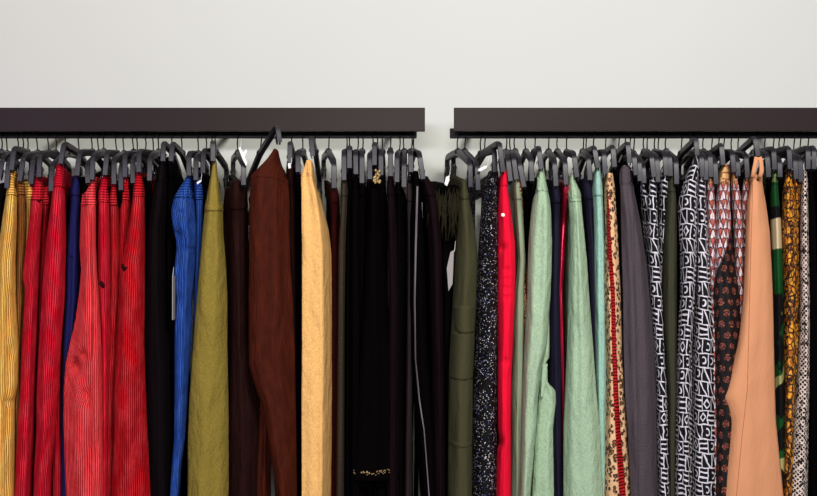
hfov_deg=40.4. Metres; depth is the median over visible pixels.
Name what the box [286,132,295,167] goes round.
hanger
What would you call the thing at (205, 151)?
hanger
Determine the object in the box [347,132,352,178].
hanger
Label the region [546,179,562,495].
trousers
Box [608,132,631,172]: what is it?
hanger
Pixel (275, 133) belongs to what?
hanger
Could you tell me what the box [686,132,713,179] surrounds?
hanger
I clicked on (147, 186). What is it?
trousers
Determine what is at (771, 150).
hanger
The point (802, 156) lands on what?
hanger
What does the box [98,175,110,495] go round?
trousers
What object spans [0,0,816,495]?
wall
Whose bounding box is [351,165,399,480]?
trousers
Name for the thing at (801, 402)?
trousers
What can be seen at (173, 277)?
tag
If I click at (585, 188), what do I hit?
trousers
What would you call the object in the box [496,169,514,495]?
trousers
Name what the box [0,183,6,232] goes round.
trousers
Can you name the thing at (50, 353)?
trousers
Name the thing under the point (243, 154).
tag
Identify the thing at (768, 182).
trousers
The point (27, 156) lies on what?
hanger
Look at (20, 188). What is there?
trousers
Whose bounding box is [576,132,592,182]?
hanger
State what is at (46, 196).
trousers
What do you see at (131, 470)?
trousers
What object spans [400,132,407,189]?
hanger
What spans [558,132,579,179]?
hanger
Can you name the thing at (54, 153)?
hanger
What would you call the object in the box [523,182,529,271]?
trousers
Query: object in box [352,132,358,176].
hanger
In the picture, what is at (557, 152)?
hanger
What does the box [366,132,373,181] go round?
hanger
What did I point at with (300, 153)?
hanger
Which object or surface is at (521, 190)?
trousers
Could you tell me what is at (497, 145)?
hanger
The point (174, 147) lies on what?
hanger
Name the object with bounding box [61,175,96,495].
trousers
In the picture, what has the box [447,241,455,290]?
tag
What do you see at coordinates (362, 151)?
hanger
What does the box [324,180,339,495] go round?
trousers
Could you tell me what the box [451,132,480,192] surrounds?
hanger
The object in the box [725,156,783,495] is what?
trousers
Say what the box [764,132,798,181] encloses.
hanger
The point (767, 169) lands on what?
hanger
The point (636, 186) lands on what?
trousers
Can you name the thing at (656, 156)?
hanger
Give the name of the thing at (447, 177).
tag
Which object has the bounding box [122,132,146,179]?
hanger
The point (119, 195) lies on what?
trousers
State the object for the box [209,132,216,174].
hanger
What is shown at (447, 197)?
trousers
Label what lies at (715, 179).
hanger
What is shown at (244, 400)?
trousers
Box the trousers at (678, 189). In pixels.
[676,180,683,338]
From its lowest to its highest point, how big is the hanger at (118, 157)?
0.186 m
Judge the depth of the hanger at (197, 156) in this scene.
3.01 m
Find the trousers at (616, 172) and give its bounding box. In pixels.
[613,162,623,289]
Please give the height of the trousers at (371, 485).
1.015 m
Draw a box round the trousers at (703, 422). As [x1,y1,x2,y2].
[692,177,714,495]
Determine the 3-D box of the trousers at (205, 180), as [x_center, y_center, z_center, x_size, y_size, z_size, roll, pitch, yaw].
[-0.603,0.327,3.256,0.084,1.096,0.479,0,0,-4]
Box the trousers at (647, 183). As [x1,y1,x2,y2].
[644,178,649,255]
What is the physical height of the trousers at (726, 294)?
1.060 m
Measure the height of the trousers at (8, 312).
1.040 m
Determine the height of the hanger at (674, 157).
0.186 m
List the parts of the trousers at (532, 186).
leg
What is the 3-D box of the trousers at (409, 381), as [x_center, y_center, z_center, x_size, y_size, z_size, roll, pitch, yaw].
[0.004,0.289,3.210,0.028,1.005,0.382,0,0,2]
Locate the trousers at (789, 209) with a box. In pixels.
[782,169,797,495]
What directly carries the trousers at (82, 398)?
hanging from the hanger at (97, 154)
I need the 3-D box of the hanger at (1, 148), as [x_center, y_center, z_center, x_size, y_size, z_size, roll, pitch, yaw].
[-1.175,-0.270,3.198,0.023,0.165,0.393,0,0,-8]
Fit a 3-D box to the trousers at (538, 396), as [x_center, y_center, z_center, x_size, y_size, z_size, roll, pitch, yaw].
[0.353,0.290,3.163,0.106,1.013,0.363,0,0,0]
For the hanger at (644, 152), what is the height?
0.167 m
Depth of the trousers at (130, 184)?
3.34 m
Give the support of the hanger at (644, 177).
hanging from the clothes rack at (495, 122)
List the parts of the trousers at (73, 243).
leg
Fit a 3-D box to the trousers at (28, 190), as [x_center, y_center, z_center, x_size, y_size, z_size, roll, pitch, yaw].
[-1.079,0.300,3.227,0.056,1.016,0.427,0,0,-7]
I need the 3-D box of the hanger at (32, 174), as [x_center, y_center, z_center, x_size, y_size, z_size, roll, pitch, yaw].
[-1.036,-0.260,3.198,0.022,0.186,0.391,0,0,-5]
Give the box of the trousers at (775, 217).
[762,170,784,494]
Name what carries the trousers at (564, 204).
hanging from the hanger at (557, 152)
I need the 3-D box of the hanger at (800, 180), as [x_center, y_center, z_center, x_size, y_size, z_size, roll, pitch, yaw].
[1.080,-0.263,3.198,0.023,0.180,0.391,0,0,6]
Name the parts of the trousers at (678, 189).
leg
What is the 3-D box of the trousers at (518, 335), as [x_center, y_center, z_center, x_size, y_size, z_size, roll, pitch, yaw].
[0.310,0.307,3.214,0.040,1.034,0.392,0,0,3]
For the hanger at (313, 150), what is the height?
0.208 m
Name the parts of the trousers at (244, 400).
leg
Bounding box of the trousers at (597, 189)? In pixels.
[591,168,605,495]
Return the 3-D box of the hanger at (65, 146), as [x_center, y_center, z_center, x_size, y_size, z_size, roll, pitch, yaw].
[-0.950,-0.253,3.198,0.023,0.199,0.451,0,0,-5]
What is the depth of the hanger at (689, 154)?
3.02 m
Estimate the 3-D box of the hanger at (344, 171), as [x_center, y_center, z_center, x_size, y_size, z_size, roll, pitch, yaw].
[-0.178,-0.265,3.198,0.023,0.175,0.390,0,0,-2]
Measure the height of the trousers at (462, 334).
1.034 m
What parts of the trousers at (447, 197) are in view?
leg, leg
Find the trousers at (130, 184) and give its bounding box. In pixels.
[129,179,145,375]
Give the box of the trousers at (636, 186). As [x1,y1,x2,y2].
[623,176,641,435]
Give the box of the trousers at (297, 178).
[294,168,301,495]
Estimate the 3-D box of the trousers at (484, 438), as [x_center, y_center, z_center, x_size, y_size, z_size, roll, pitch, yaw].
[0.205,0.318,3.178,0.082,1.061,0.364,0,0,0]
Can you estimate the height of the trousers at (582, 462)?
0.987 m
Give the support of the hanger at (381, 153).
hanging from the clothes rack at (226, 122)
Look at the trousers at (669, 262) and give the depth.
3.03 m
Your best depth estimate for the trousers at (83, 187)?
3.08 m
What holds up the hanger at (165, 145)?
hanging from the clothes rack at (226, 122)
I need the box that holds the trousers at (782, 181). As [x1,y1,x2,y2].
[762,172,785,233]
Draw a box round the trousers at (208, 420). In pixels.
[187,161,228,495]
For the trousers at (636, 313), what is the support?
hanging from the hanger at (626, 146)
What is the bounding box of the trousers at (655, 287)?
[647,175,668,495]
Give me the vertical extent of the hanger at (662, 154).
0.165 m
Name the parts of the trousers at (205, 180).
leg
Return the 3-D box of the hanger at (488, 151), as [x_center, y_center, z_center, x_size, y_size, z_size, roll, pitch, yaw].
[0.209,-0.261,3.198,0.023,0.184,0.393,0,0,-8]
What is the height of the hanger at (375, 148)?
0.192 m
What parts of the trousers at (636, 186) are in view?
leg, leg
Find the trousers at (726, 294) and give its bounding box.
[713,164,740,495]
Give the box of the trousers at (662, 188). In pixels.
[656,172,667,413]
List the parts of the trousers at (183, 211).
leg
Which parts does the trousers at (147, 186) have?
leg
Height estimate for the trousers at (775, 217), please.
1.049 m
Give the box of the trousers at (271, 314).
[248,149,296,495]
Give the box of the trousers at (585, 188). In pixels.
[578,176,595,378]
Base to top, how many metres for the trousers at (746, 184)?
1.043 m
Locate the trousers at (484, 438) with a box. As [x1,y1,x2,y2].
[469,170,497,495]
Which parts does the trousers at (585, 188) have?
leg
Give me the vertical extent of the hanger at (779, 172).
0.167 m
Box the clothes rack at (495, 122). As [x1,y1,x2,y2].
[450,108,816,138]
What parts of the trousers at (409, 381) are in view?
leg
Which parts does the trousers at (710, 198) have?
leg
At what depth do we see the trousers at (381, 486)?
3.06 m
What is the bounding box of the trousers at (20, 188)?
[14,178,27,487]
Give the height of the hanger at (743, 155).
0.170 m
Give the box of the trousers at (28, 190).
[23,181,32,241]
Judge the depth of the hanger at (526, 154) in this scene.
3.02 m
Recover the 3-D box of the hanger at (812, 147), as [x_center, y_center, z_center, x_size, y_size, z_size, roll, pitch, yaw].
[1.128,-0.263,3.198,0.023,0.179,0.394,0,0,9]
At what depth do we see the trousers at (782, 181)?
3.05 m
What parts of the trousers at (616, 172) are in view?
leg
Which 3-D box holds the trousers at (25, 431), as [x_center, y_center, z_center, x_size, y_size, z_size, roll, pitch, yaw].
[-1.060,0.304,3.175,0.092,1.008,0.366,0,0,-8]
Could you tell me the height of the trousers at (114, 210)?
1.003 m
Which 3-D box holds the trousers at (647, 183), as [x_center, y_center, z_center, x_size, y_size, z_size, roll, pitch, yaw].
[0.701,0.291,3.263,0.074,1.069,0.498,0,0,6]
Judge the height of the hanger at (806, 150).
0.186 m
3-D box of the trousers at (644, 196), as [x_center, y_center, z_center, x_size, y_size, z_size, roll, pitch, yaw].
[0.687,0.310,3.223,0.070,1.057,0.419,0,0,6]
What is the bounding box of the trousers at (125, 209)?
[112,176,145,495]
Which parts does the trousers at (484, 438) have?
leg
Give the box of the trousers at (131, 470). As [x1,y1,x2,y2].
[113,172,154,495]
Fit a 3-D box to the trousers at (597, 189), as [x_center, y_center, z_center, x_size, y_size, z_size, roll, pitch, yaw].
[0.534,0.322,3.205,0.044,1.097,0.375,0,0,3]
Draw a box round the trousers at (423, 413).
[410,171,436,495]
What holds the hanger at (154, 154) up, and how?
hanging from the clothes rack at (226, 122)
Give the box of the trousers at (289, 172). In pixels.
[286,163,297,495]
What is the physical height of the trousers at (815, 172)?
1.072 m
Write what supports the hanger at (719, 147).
hanging from the clothes rack at (495, 122)
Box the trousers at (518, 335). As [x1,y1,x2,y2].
[511,178,524,495]
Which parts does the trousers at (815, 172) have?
leg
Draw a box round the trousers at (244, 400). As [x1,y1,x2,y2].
[223,175,259,495]
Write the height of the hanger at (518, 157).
0.194 m
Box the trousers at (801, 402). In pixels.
[792,170,809,495]
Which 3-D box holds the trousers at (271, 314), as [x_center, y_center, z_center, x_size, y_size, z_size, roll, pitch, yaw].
[-0.394,0.308,3.160,0.136,1.154,0.386,0,0,-11]
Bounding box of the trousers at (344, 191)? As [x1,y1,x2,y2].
[337,180,347,495]
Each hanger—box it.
[0,132,16,171]
[0,132,19,169]
[0,132,29,180]
[4,132,35,190]
[9,132,36,172]
[17,132,51,183]
[28,132,65,186]
[36,132,71,179]
[48,132,82,193]
[58,132,86,168]
[74,132,102,178]
[85,132,110,185]
[89,132,112,181]
[102,132,121,177]
[111,132,129,186]
[118,132,146,192]
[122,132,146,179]
[130,132,157,185]
[136,132,159,174]
[146,132,160,182]
[160,132,181,175]
[168,132,192,174]
[186,132,208,177]
[193,132,209,182]
[200,132,228,188]
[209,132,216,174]
[230,132,246,187]
[246,125,281,205]
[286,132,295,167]
[295,132,307,174]
[309,132,322,197]
[321,132,336,190]
[340,132,347,182]
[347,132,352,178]
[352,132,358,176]
[358,132,365,185]
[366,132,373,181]
[372,132,379,167]
[377,132,386,181]
[387,132,393,180]
[393,132,401,184]
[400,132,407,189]
[407,132,414,178]
[407,132,425,181]
[445,132,472,189]
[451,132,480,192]
[467,132,497,192]
[469,132,505,193]
[503,132,512,183]
[506,132,518,185]
[511,132,526,189]
[521,132,534,183]
[528,132,543,180]
[542,132,558,188]
[548,132,568,186]
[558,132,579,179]
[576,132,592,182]
[577,132,600,185]
[584,132,607,176]
[600,132,616,175]
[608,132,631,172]
[618,132,638,177]
[624,132,646,185]
[625,132,642,183]
[639,132,656,179]
[643,132,660,184]
[644,132,668,177]
[646,132,672,178]
[660,132,678,186]
[673,132,699,172]
[679,132,704,179]
[683,132,708,182]
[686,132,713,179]
[702,132,718,186]
[709,132,725,167]
[714,132,736,174]
[717,132,740,178]
[718,132,749,180]
[728,132,760,172]
[740,132,770,179]
[749,132,776,171]
[750,132,782,179]
[756,132,792,174]
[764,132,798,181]
[780,132,803,184]
[782,132,810,171]
[800,132,816,171]
[801,132,809,161]
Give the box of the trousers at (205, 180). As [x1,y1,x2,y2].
[186,167,219,495]
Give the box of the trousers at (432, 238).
[420,176,444,495]
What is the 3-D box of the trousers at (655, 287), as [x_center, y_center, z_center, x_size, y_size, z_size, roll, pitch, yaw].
[0.702,0.303,3.188,0.067,1.011,0.362,0,0,7]
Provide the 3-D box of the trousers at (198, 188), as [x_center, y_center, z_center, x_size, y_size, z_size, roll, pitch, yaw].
[-0.596,0.305,3.217,0.050,1.020,0.398,0,0,-3]
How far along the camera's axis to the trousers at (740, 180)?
3.03 m
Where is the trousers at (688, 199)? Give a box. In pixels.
[675,156,698,495]
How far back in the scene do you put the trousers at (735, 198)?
3.04 m
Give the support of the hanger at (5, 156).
hanging from the clothes rack at (226, 122)
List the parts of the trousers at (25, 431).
leg, leg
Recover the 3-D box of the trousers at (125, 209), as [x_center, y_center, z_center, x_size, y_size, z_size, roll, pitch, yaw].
[-0.814,0.318,3.212,0.077,1.042,0.392,0,0,-6]
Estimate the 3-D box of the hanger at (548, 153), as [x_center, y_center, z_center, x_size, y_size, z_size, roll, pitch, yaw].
[0.405,-0.257,3.198,0.022,0.191,0.390,0,0,2]
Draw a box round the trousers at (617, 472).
[602,173,630,495]
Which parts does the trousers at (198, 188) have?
leg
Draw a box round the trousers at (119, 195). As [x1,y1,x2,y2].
[109,186,121,209]
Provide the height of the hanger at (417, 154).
0.172 m
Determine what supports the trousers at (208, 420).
hanging from the hanger at (212, 155)
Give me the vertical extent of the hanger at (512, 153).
0.174 m
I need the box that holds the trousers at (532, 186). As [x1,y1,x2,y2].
[526,178,536,229]
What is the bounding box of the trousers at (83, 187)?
[79,171,100,274]
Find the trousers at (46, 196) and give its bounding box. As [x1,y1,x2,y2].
[32,185,51,495]
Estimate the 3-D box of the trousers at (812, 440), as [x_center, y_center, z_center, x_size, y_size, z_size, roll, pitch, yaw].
[1.123,0.302,3.180,0.038,1.038,0.365,0,0,7]
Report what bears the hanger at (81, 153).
hanging from the clothes rack at (226, 122)
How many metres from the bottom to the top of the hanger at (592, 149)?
0.185 m
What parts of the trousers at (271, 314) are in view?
leg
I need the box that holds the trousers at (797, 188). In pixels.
[794,179,800,399]
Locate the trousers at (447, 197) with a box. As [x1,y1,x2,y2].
[426,181,459,495]
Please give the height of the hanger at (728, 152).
0.174 m
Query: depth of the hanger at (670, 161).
3.01 m
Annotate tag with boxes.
[172,267,174,319]
[239,138,246,164]
[445,166,450,185]
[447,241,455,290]
[478,156,488,170]
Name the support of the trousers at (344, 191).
hanging from the hanger at (344, 171)
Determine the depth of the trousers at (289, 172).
3.08 m
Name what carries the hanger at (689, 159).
hanging from the clothes rack at (495, 122)
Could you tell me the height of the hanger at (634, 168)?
0.171 m
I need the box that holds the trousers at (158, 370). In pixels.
[146,161,171,495]
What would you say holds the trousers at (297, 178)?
hanging from the hanger at (300, 153)
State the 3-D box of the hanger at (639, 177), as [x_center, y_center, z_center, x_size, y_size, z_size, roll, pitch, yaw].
[0.639,-0.264,3.198,0.023,0.178,0.390,0,0,4]
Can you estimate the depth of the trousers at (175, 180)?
3.08 m
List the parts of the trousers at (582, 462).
leg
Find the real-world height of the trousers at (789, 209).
1.035 m
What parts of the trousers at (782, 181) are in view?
leg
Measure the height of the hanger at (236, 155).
0.188 m
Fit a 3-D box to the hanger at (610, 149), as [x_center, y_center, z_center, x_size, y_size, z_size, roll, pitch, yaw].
[0.569,-0.260,3.198,0.022,0.186,0.390,0,0,4]
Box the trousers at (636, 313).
[619,165,657,495]
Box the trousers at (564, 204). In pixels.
[558,180,568,433]
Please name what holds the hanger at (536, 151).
hanging from the clothes rack at (495, 122)
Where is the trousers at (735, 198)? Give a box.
[730,172,743,319]
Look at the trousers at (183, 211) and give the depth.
3.00 m
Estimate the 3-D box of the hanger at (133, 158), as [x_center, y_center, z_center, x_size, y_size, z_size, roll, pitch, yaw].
[-0.759,-0.261,3.198,0.021,0.183,0.390,0,0,-4]
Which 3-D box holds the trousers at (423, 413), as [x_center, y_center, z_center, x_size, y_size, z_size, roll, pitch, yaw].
[0.031,0.302,3.177,0.080,1.024,0.366,0,0,-5]
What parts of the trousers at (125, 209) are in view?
leg, leg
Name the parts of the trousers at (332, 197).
leg, leg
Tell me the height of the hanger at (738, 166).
0.164 m
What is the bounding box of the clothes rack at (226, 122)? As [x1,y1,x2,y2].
[0,108,424,138]
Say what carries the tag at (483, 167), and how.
attached to the hanger at (488, 151)
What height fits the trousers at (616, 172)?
1.122 m
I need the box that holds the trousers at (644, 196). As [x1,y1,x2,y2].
[640,183,648,281]
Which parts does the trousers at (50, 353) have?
leg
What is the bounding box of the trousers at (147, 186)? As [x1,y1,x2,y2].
[142,177,151,466]
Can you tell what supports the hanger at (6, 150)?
hanging from the clothes rack at (226, 122)
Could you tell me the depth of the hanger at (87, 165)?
3.01 m
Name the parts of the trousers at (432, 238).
leg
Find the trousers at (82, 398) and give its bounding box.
[63,177,102,495]
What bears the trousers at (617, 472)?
hanging from the hanger at (602, 153)
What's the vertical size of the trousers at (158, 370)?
1.095 m
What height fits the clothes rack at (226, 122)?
0.076 m
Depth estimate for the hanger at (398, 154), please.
3.01 m
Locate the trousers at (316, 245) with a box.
[301,160,331,495]
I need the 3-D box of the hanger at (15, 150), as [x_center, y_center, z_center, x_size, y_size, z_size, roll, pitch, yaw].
[-1.099,-0.262,3.198,0.023,0.182,0.393,0,0,-8]
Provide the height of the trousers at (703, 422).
0.987 m
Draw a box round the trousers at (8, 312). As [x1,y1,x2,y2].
[0,170,17,495]
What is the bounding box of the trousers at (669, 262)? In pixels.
[662,176,676,495]
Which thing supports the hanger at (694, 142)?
hanging from the clothes rack at (495, 122)
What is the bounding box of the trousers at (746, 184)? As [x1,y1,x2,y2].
[741,174,750,258]
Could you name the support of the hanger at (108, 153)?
hanging from the clothes rack at (226, 122)
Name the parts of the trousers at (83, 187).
leg, leg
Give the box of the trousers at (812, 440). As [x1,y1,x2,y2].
[807,169,816,495]
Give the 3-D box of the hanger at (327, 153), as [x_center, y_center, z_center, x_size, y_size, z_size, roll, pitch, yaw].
[-0.230,-0.254,3.198,0.023,0.196,0.394,0,0,-9]
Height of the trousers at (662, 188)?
1.053 m
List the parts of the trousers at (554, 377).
leg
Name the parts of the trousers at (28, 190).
leg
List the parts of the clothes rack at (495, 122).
rail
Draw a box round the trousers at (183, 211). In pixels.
[170,175,195,495]
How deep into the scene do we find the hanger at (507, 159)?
3.01 m
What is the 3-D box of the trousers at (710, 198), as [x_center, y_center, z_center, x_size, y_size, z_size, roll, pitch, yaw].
[0.855,0.314,3.209,0.046,1.033,0.385,0,0,7]
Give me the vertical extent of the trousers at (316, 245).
1.104 m
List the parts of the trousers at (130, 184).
leg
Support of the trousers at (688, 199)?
hanging from the hanger at (694, 142)
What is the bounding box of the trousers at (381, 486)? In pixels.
[376,173,387,495]
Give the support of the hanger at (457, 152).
hanging from the clothes rack at (495, 122)
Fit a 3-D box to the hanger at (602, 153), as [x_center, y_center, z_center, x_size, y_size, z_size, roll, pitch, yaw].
[0.537,-0.263,3.198,0.023,0.179,0.390,0,0,2]
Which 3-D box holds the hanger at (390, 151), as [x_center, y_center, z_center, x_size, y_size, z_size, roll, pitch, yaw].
[-0.052,-0.264,3.198,0.023,0.177,0.390,0,0,-2]
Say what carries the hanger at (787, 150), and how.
hanging from the clothes rack at (495, 122)
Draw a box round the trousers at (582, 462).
[563,175,602,495]
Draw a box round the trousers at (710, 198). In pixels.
[693,177,715,495]
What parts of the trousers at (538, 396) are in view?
leg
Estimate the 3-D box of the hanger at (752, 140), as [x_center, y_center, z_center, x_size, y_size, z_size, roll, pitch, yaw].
[0.952,-0.248,3.198,0.023,0.209,0.471,0,0,5]
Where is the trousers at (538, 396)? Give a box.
[520,169,555,495]
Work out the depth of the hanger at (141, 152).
2.98 m
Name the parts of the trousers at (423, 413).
leg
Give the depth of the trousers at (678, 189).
3.14 m
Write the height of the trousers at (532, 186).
1.063 m
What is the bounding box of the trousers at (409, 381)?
[405,179,413,495]
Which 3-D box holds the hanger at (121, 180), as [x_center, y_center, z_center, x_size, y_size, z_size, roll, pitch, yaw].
[-0.791,-0.252,3.198,0.021,0.202,0.390,0,0,-4]
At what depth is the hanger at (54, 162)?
3.02 m
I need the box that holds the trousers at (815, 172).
[813,169,816,255]
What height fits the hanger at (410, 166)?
0.168 m
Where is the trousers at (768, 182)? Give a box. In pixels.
[766,173,771,261]
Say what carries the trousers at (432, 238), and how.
hanging from the hanger at (417, 154)
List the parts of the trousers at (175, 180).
leg, leg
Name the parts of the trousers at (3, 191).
leg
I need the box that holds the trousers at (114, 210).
[107,180,118,495]
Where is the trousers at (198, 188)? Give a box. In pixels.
[193,177,206,339]
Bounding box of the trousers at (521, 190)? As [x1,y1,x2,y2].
[518,178,534,495]
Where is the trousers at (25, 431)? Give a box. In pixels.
[14,176,52,495]
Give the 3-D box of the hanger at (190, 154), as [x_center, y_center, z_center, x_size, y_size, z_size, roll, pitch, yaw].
[-0.605,-0.266,3.198,0.021,0.174,0.390,0,0,-3]
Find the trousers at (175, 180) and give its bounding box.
[165,157,189,495]
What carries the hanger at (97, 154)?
hanging from the clothes rack at (226, 122)
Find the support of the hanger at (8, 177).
hanging from the clothes rack at (226, 122)
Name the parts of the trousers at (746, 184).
leg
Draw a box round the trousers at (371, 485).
[366,179,375,495]
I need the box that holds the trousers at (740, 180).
[738,172,750,195]
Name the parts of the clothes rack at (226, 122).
rail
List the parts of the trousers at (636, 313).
leg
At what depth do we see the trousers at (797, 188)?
3.06 m
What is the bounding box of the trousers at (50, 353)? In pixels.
[33,163,71,495]
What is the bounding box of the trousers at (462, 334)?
[444,172,476,495]
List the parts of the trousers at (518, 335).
leg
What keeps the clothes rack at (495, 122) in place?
attached to the wall

